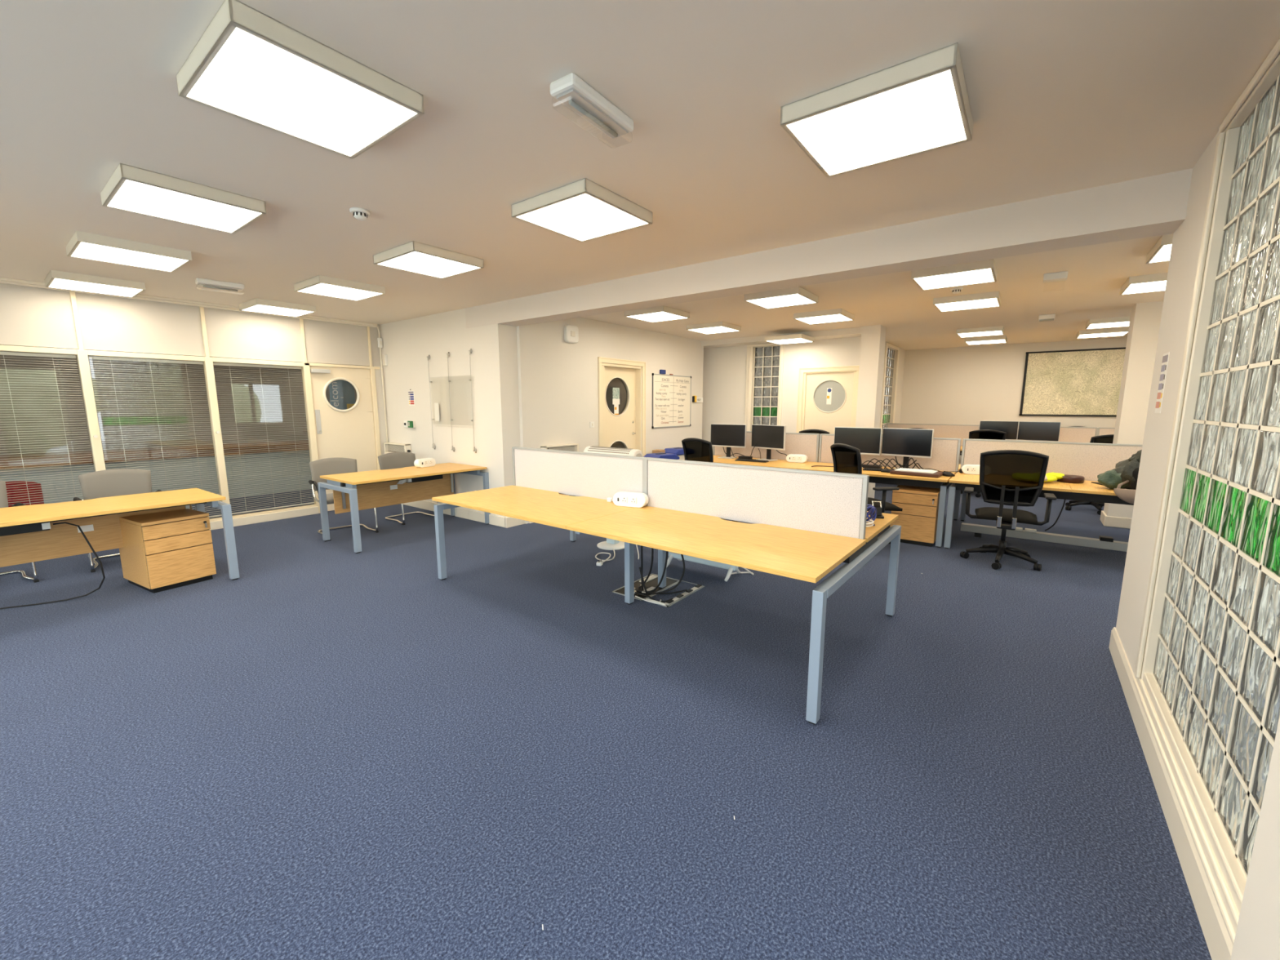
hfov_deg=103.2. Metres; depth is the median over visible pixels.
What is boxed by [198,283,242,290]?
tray
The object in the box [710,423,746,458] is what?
monitor
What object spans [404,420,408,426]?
button
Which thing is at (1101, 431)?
screen
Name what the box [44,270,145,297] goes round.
ceiling light
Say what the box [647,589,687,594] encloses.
cable
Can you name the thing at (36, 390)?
window
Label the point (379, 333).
cable conduit
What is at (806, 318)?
diffuser
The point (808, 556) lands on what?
desk
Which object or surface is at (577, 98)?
diffuser
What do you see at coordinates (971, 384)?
wall
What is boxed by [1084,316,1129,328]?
ceiling light
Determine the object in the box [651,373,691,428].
whiteboard
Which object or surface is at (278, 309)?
diffuser
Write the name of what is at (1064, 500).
hanging cable
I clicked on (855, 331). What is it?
trim
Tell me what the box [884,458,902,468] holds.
loose cable
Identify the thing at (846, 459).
mesh chair
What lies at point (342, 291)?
diffuser
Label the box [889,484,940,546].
drawer unit
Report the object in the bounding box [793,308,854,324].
ceiling light
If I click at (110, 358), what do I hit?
blind
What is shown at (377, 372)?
trim
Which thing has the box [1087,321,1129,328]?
diffuser
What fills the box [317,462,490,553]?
office desk
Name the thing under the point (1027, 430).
monitor
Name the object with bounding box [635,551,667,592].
cable
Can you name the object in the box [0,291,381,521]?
window frame
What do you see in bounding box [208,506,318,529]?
baseboard
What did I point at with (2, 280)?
trim
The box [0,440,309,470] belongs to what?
countertop
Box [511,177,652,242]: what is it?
ceiling light
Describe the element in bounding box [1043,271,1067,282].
exit light
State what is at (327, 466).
chair
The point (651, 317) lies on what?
diffuser
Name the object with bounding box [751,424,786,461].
monitor
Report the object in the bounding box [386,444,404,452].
grille
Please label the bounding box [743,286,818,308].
ceiling light
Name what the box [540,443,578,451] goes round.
wall heater
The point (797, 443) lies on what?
screen
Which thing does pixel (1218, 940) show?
baseboard
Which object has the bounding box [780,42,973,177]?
ceiling light
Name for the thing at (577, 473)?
screen
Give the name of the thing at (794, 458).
module
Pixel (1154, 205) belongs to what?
beam
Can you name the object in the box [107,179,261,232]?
diffuser
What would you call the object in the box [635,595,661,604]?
cable
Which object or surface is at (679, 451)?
recycling bin
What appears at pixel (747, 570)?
lead
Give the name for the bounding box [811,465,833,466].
loose cable
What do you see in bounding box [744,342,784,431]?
window
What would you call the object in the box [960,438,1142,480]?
screen
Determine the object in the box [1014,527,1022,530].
block
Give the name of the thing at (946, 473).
computer mouse
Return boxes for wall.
[0,283,382,366]
[379,308,520,517]
[516,317,703,524]
[702,336,861,447]
[879,341,905,427]
[899,337,1127,464]
[1115,131,1220,679]
[1230,716,1279,959]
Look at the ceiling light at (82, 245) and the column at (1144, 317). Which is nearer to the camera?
the ceiling light at (82, 245)
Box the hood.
[1128,449,1142,462]
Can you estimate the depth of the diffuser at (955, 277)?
4.48 m
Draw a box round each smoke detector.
[349,207,370,220]
[950,287,963,293]
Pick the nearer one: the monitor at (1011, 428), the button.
the button
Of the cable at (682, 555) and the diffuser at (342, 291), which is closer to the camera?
the cable at (682, 555)
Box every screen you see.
[511,446,647,499]
[644,457,869,539]
[712,431,819,462]
[818,433,961,472]
[885,422,979,445]
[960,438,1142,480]
[1017,426,1097,442]
[1097,427,1115,435]
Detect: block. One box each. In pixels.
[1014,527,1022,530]
[1024,528,1036,533]
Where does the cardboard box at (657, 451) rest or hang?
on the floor
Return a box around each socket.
[41,522,50,529]
[621,496,627,502]
[630,497,636,503]
[970,467,976,471]
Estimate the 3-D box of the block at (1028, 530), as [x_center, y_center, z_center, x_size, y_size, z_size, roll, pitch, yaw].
[4.256,0.549,5.523,0.100,0.024,0.080,6,11,37]
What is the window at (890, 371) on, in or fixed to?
in the wall at (902, 352)
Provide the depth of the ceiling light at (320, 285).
4.95 m
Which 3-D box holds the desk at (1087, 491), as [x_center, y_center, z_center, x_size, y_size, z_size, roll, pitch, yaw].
[4.966,0.403,4.995,3.182,0.730,1.720,6,11,37]
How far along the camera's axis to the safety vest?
5.05 m
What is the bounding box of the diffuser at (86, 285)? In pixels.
[48,278,142,297]
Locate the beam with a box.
[465,168,1192,328]
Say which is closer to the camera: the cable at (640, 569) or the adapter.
the cable at (640, 569)
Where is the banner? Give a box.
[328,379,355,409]
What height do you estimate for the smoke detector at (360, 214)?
0.052 m
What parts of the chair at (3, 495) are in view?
backrest, armrest, frame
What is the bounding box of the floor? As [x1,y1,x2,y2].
[0,483,1212,959]
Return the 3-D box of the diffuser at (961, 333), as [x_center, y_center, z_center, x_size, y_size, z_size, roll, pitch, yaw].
[5.410,-2.321,8.056,0.564,0.004,0.564,6,11,37]
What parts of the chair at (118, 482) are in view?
armrest, frame, backrest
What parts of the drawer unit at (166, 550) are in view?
lid, frame, drawer, drawer, drawer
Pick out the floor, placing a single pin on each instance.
(326, 750)
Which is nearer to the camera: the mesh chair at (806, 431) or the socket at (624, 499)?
the socket at (624, 499)
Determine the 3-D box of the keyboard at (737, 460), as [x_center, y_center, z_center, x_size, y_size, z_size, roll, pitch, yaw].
[1.528,-0.266,6.935,0.440,0.018,0.130,6,10,33]
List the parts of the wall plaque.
plate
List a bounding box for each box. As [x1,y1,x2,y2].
[382,354,387,365]
[612,573,679,600]
[645,580,704,607]
[652,448,665,453]
[738,455,752,459]
[862,464,881,468]
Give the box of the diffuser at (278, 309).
[243,304,311,316]
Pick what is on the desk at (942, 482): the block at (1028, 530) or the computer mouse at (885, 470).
the computer mouse at (885, 470)
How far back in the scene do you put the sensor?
7.46 m
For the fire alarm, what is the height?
0.230 m
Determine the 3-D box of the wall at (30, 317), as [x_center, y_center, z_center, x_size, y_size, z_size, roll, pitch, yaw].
[-5.782,-1.637,5.115,0.080,0.610,6.260,6,11,37]
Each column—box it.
[855,324,885,497]
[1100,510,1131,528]
[1103,301,1163,518]
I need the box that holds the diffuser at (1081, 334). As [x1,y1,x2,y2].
[1078,331,1128,337]
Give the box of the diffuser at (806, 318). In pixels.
[795,314,851,324]
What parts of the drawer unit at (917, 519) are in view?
drawer, drawer, drawer, frame, lid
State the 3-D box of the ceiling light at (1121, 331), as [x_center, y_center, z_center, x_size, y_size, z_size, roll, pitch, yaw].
[7.448,-2.368,8.173,0.600,0.066,0.600,6,11,37]
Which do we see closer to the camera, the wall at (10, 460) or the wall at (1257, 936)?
the wall at (1257, 936)
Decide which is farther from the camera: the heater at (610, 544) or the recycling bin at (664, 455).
the recycling bin at (664, 455)
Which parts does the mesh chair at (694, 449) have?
frame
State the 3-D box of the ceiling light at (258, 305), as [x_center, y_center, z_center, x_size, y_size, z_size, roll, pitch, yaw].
[-4.327,-2.052,6.056,0.600,0.066,0.600,6,11,37]
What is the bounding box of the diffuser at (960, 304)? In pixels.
[935,297,998,311]
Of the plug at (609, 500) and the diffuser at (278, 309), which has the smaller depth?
the plug at (609, 500)
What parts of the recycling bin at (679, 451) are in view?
lid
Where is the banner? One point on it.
(342, 395)
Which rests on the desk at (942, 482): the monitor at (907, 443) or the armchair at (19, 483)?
the monitor at (907, 443)
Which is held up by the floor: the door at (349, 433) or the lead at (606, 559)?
the lead at (606, 559)
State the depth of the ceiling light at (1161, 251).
3.73 m
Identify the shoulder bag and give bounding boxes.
[1113,480,1136,504]
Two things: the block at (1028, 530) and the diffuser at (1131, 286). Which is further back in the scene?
the block at (1028, 530)
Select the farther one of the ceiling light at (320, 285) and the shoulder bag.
the ceiling light at (320, 285)
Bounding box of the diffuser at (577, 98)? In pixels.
[556,88,628,138]
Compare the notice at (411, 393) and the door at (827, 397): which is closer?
the notice at (411, 393)
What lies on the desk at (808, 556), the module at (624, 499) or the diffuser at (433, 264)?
the module at (624, 499)
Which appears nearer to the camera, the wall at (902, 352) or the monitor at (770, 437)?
the monitor at (770, 437)
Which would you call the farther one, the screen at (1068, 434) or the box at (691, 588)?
the screen at (1068, 434)
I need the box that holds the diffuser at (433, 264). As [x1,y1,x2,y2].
[377,251,478,277]
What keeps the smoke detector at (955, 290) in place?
attached to the ceiling
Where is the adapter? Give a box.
[1098,535,1113,542]
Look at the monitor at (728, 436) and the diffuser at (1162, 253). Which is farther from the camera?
the monitor at (728, 436)
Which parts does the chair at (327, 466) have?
armrest, seat, backrest, frame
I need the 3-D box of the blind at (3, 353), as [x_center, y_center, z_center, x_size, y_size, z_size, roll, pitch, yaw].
[-6.041,-0.302,4.941,0.030,1.850,0.930,6,11,37]
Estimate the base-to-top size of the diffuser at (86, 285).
0.004 m
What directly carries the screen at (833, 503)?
attached to the desk at (808, 556)
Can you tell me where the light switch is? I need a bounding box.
[590,421,594,427]
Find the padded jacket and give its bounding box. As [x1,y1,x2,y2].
[1097,449,1142,489]
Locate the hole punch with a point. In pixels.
(879, 515)
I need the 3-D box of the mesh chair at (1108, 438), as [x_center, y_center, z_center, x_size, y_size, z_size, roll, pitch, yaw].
[6.434,-0.107,7.146,0.696,1.103,0.642,2,9,15]
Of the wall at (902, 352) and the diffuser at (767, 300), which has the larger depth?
the wall at (902, 352)
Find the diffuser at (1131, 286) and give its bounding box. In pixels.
[1122,280,1166,294]
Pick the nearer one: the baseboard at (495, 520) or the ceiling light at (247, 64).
the ceiling light at (247, 64)
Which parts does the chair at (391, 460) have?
backrest, frame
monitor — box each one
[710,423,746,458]
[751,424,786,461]
[833,426,882,467]
[880,427,933,470]
[978,420,1018,439]
[1017,421,1061,441]
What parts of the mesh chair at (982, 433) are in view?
frame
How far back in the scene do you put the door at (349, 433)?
7.25 m
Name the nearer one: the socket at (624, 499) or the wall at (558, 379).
the socket at (624, 499)
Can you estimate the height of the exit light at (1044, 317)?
0.075 m
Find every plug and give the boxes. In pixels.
[595,560,603,565]
[607,497,613,502]
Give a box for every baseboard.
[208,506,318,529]
[403,500,524,528]
[1108,626,1233,959]
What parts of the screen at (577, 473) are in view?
post, trim, post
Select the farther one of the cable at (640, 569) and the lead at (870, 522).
the cable at (640, 569)
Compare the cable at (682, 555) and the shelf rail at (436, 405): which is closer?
the cable at (682, 555)
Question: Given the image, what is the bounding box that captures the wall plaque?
[692,395,702,402]
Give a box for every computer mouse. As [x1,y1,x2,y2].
[880,468,891,472]
[942,471,955,476]
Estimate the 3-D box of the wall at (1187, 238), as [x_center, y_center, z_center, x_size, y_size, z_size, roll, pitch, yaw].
[2.014,0.229,-0.418,2.650,2.670,6.520,6,11,37]
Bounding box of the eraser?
[659,369,666,373]
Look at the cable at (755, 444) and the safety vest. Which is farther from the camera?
the cable at (755, 444)
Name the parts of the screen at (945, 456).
post, trim, post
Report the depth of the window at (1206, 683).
1.75 m
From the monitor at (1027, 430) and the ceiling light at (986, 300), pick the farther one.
the monitor at (1027, 430)
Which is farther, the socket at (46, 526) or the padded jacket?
the padded jacket
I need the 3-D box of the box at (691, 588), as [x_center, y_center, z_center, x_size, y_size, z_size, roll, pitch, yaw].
[0.284,0.899,4.068,0.225,0.022,0.545,6,11,37]
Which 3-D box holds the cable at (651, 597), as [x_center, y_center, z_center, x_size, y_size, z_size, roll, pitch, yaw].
[0.091,0.910,3.931,0.325,0.031,0.087,4,9,25]
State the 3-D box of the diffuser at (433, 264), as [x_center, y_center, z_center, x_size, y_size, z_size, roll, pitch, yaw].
[-1.698,-1.730,4.089,0.564,0.004,0.564,6,11,37]
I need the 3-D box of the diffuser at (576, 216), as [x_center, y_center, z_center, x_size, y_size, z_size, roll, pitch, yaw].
[-0.343,-1.578,3.073,0.564,0.004,0.564,6,11,37]
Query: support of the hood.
attached to the padded jacket
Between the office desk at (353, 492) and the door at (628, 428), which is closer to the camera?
the office desk at (353, 492)
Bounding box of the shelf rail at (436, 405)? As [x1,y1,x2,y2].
[426,348,476,453]
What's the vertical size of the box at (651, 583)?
0.025 m
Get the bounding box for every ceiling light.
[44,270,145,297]
[65,231,191,272]
[100,163,266,234]
[176,0,424,159]
[238,297,315,316]
[293,275,385,301]
[373,240,484,278]
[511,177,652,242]
[624,305,689,322]
[686,321,741,333]
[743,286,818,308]
[764,333,814,344]
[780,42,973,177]
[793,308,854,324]
[911,258,997,290]
[933,291,1001,311]
[955,325,1004,337]
[964,335,1007,345]
[1075,327,1128,338]
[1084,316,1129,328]
[1119,272,1167,295]
[1145,233,1173,263]
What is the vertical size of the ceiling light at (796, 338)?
0.066 m
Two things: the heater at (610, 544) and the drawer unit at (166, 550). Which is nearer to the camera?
the drawer unit at (166, 550)
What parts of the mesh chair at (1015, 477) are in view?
armrest, arm, arm, arm, seat, frame, arm, arm, armrest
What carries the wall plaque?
attached to the wall at (558, 379)
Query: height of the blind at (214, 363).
1.850 m
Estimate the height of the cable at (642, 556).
0.649 m
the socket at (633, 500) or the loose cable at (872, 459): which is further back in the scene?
the loose cable at (872, 459)
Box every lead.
[595,548,615,562]
[731,567,754,575]
[866,519,875,527]
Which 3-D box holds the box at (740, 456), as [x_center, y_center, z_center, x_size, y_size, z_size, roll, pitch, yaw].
[1.494,-0.315,7.182,0.170,0.045,0.100,6,10,34]
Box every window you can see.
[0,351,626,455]
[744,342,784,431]
[880,342,899,435]
[1133,38,1279,946]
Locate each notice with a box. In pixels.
[408,389,414,405]
[1154,351,1169,413]
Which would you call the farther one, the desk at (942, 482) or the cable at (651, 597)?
the desk at (942, 482)
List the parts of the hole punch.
lever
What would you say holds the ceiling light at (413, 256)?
attached to the ceiling
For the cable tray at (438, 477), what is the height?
0.111 m
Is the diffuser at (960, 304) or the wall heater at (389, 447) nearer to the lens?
the diffuser at (960, 304)
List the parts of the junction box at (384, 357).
lid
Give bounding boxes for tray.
[0,522,50,536]
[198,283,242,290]
[396,475,443,484]
[960,522,1128,551]
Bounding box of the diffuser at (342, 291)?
[297,283,381,300]
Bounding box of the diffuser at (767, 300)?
[746,293,815,308]
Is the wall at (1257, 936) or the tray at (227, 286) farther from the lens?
the tray at (227, 286)
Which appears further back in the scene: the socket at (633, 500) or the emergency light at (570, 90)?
the socket at (633, 500)
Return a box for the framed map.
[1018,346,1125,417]
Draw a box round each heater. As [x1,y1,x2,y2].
[383,442,411,453]
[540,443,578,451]
[583,446,643,550]
[666,551,740,581]
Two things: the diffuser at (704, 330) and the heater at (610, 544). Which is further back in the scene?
the diffuser at (704, 330)
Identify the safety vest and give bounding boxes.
[1044,472,1064,482]
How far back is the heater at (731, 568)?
4.53 m
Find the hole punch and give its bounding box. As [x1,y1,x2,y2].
[868,500,884,518]
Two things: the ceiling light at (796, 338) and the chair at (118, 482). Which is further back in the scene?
the ceiling light at (796, 338)
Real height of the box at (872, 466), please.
0.035 m
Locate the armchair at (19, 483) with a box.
[5,480,44,506]
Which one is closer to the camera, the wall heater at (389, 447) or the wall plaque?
the wall heater at (389, 447)
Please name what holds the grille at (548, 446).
attached to the wall heater at (571, 446)
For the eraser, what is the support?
on the whiteboard
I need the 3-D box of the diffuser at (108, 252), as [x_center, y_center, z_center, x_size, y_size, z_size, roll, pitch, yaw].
[-3.895,-1.698,3.874,0.564,0.004,0.564,6,11,37]
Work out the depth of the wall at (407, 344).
6.56 m
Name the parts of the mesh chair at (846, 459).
frame, armrest, seat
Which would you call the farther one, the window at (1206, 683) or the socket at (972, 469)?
the socket at (972, 469)
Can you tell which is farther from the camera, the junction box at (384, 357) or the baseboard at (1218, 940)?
the junction box at (384, 357)
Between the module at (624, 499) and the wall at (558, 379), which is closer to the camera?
the module at (624, 499)
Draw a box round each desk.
[0,488,239,580]
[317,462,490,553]
[431,484,901,724]
[684,455,960,547]
[943,471,1133,548]
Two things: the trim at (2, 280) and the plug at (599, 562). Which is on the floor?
the plug at (599, 562)
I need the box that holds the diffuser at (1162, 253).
[1149,244,1172,262]
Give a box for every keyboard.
[734,458,768,462]
[862,467,893,471]
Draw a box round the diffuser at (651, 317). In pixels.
[628,311,687,322]
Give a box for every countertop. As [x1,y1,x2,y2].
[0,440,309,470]
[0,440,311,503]
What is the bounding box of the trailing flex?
[0,521,105,608]
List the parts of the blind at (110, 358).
head rail, rail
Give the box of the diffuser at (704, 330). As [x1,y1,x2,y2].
[689,326,737,333]
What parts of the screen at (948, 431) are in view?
trim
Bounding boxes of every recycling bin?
[643,452,679,459]
[664,447,684,460]
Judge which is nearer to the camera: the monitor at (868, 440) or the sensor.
the monitor at (868, 440)
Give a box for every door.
[309,365,377,511]
[597,356,645,456]
[795,365,859,434]
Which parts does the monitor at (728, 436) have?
casing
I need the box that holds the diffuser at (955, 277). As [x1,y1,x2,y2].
[914,268,994,289]
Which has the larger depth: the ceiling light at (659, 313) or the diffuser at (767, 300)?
the ceiling light at (659, 313)
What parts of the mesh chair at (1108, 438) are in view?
arm, arm, arm, arm, frame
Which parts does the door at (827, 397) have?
vision glass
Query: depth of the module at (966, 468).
5.64 m
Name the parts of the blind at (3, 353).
head rail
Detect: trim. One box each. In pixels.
[0,276,377,327]
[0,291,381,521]
[373,365,388,454]
[701,327,862,348]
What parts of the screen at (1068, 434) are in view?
trim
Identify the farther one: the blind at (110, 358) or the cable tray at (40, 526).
the blind at (110, 358)
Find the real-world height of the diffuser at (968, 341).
0.004 m
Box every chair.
[0,480,39,582]
[73,468,162,572]
[308,457,378,541]
[377,452,439,524]
[681,437,737,521]
[799,429,829,434]
[830,443,902,548]
[960,429,1006,497]
[960,449,1057,570]
[1065,434,1114,515]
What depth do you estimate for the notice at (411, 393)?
7.21 m
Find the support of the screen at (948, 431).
attached to the bench
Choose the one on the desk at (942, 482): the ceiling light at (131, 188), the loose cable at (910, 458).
the loose cable at (910, 458)
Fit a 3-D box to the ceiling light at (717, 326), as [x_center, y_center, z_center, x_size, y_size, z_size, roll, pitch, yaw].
[1.113,-2.288,7.636,0.600,0.066,0.600,6,11,37]
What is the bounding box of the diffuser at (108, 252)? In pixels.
[71,242,187,271]
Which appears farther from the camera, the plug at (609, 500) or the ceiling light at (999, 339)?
the ceiling light at (999, 339)
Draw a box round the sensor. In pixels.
[377,337,382,347]
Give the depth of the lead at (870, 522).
3.19 m
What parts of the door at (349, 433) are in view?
pull plate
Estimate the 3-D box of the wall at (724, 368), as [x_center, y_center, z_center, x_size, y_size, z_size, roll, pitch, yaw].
[2.219,-1.208,9.221,3.500,2.670,0.500,6,11,37]
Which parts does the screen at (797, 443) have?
trim, post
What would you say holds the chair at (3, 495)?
on the floor
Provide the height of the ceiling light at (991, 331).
0.066 m
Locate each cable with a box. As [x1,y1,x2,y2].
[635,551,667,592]
[635,591,673,602]
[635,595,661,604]
[638,547,653,587]
[639,566,648,595]
[640,545,643,590]
[640,554,684,595]
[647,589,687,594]
[723,444,755,456]
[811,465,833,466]
[866,458,887,468]
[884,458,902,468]
[894,456,916,467]
[905,457,920,469]
[1044,499,1065,530]
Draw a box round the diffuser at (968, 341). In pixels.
[966,339,1005,344]
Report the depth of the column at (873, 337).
7.73 m
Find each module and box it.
[413,457,435,467]
[613,491,648,507]
[786,453,807,462]
[961,464,979,475]
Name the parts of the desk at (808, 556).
leg, rail, leg, leg, leg, leg, rail, blue cable coil, leg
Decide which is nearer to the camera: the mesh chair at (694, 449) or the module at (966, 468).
the module at (966, 468)
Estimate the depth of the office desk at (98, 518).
3.97 m
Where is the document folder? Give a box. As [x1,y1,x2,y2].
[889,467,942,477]
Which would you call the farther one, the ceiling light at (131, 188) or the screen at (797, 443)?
the screen at (797, 443)
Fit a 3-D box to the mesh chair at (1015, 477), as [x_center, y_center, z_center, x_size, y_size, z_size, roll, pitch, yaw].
[3.466,0.244,4.790,0.696,1.103,0.642,6,10,34]
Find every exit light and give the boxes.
[1038,313,1055,321]
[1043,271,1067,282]
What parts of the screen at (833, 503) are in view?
post, trim, post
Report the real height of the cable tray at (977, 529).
0.130 m
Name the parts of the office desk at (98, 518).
modesty panel, beam rail, leg, rail, leg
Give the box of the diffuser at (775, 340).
[768,337,812,344]
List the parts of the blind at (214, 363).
head rail, rail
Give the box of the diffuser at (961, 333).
[958,330,1002,337]
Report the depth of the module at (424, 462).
6.27 m
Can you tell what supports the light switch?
attached to the wall at (558, 379)
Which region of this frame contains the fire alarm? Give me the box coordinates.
[564,324,578,343]
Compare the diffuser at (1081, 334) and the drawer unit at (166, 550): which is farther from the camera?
the diffuser at (1081, 334)
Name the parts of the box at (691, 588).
lid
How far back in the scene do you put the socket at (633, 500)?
3.81 m
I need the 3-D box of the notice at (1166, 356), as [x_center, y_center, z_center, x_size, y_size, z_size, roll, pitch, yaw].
[2.742,-0.508,2.663,0.004,0.310,0.135,6,11,37]
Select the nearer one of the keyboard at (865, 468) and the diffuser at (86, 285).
the diffuser at (86, 285)
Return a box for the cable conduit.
[341,320,387,442]
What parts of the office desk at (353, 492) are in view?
leg, rail, leg, modesty panel, beam rail, leg, rail, leg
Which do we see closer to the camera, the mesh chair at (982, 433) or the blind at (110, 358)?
the blind at (110, 358)
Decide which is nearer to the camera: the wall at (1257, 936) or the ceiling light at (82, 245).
the wall at (1257, 936)
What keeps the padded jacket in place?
on the desk at (1087, 491)
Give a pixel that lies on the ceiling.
(1064, 95)
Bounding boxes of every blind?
[0,351,93,505]
[88,355,222,517]
[213,362,314,514]
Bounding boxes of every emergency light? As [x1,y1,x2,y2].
[195,277,244,294]
[550,72,633,148]
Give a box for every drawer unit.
[119,508,216,593]
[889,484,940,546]
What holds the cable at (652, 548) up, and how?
hanging from the desk at (808, 556)
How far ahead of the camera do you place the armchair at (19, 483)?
5.24 m
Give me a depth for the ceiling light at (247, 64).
1.79 m
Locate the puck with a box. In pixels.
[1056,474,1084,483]
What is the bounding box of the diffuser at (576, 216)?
[516,193,648,240]
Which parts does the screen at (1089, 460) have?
post, trim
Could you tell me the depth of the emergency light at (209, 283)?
4.86 m
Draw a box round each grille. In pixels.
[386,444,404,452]
[547,445,574,451]
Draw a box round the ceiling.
[0,0,1279,350]
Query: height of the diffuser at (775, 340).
0.004 m
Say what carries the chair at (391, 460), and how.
on the floor
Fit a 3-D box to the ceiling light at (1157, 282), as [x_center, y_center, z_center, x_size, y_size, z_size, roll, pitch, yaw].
[4.954,-1.858,4.756,0.600,0.066,0.600,6,11,37]
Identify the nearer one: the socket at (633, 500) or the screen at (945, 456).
the socket at (633, 500)
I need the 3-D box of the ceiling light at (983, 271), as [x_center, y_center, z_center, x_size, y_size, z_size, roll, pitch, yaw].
[2.821,-1.827,4.544,0.600,0.066,0.600,6,11,37]
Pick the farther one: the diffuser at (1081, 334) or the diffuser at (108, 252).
the diffuser at (1081, 334)

